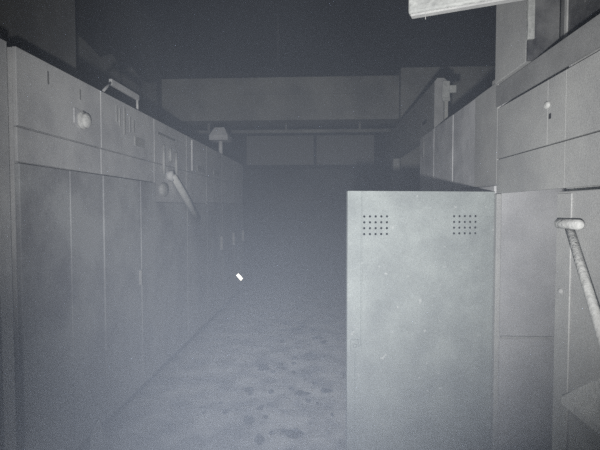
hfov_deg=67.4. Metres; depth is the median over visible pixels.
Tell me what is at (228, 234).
tall cabinet
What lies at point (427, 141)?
tall cabinet
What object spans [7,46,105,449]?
tall cabinet
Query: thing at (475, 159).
tall cabinet
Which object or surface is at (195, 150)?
tall cabinet
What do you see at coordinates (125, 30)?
wall
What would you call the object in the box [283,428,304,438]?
flake
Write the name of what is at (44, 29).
pillar
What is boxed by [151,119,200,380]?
tall cabinet
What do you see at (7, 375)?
tall cabinet
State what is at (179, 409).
floor
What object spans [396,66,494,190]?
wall
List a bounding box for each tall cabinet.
[0,38,15,449]
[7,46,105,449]
[98,79,157,428]
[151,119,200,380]
[184,136,207,347]
[204,146,222,327]
[219,154,234,312]
[231,161,243,300]
[345,64,571,449]
[420,129,433,190]
[434,115,453,190]
[453,84,500,382]
[552,48,599,449]
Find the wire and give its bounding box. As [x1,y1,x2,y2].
[116,61,122,93]
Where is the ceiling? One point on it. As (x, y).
(219, 36)
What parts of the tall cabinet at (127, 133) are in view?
leg, rail bracket, door, header panel, cross panel, name plate, handle, panel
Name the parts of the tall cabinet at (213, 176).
header panel, door, cross panel, handle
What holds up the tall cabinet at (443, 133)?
on the floor
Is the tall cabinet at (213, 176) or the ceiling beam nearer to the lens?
the tall cabinet at (213, 176)
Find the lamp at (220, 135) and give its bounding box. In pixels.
[209,127,231,153]
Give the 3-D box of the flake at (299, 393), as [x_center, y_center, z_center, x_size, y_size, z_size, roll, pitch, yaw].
[0.019,1.403,3.758,0.120,0.011,0.086,-1,2,-21]
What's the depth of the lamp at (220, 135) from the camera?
6.51 m
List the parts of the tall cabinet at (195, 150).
header panel, cross panel, door, name plate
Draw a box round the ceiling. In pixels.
[138,0,495,74]
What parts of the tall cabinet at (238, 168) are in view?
header panel, cross panel, door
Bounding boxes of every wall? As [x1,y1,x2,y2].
[75,0,204,144]
[76,34,156,119]
[205,71,398,264]
[462,0,560,65]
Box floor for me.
[83,264,497,449]
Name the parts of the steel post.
plate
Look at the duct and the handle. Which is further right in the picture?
the handle
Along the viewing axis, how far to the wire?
7.04 m
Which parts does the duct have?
leg, casing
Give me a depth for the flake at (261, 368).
4.32 m
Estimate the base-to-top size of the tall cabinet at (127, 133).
2.482 m
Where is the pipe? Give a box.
[177,121,393,133]
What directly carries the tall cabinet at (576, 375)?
on the floor
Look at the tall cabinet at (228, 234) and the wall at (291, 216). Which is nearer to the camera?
the tall cabinet at (228, 234)
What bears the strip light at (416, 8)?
hanging from the ceiling
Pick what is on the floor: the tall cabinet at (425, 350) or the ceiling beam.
the tall cabinet at (425, 350)
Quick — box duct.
[390,78,456,190]
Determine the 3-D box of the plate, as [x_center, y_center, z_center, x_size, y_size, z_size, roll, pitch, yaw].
[1.314,-2.169,1.619,0.024,2.686,1.340,0,2,3]
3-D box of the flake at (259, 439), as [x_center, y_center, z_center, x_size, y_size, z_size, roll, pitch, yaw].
[-0.268,1.432,3.004,0.068,0.010,0.129,0,2,3]
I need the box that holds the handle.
[554,219,599,346]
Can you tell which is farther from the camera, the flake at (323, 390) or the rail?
the flake at (323, 390)
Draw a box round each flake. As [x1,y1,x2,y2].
[244,387,253,391]
[244,416,254,424]
[254,434,264,444]
[257,366,269,370]
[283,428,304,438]
[295,390,310,395]
[321,388,332,392]
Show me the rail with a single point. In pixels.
(585, 40)
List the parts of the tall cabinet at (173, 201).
guide rod, cross panel, header panel, guide rod, door, guide rod, lever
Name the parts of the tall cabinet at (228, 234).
header panel, door, cross panel, handle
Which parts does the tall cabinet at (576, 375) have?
door, cross panel, header panel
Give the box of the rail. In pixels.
[496,14,599,106]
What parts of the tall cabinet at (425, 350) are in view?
door, corner post, header panel, rail, cross panel, header panel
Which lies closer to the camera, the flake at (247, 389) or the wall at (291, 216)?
the flake at (247, 389)
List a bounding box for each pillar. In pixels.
[0,0,76,77]
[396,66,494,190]
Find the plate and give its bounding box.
[560,0,599,40]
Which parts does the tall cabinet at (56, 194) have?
door, header panel, cross panel, knob plate, round knob, panel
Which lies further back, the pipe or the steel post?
the pipe
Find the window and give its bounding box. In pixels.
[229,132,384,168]
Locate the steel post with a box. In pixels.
[495,0,559,83]
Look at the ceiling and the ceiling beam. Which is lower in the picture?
the ceiling beam
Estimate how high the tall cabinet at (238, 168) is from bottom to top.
2.335 m
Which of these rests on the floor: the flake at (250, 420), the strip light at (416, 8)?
the flake at (250, 420)
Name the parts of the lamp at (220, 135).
post, lamp shade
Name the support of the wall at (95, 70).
attached to the wall at (125, 30)
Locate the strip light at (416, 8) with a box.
[408,0,521,19]
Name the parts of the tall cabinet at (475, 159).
header panel, door, header panel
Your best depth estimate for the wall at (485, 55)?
9.79 m
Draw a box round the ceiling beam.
[161,75,398,125]
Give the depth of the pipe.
9.17 m

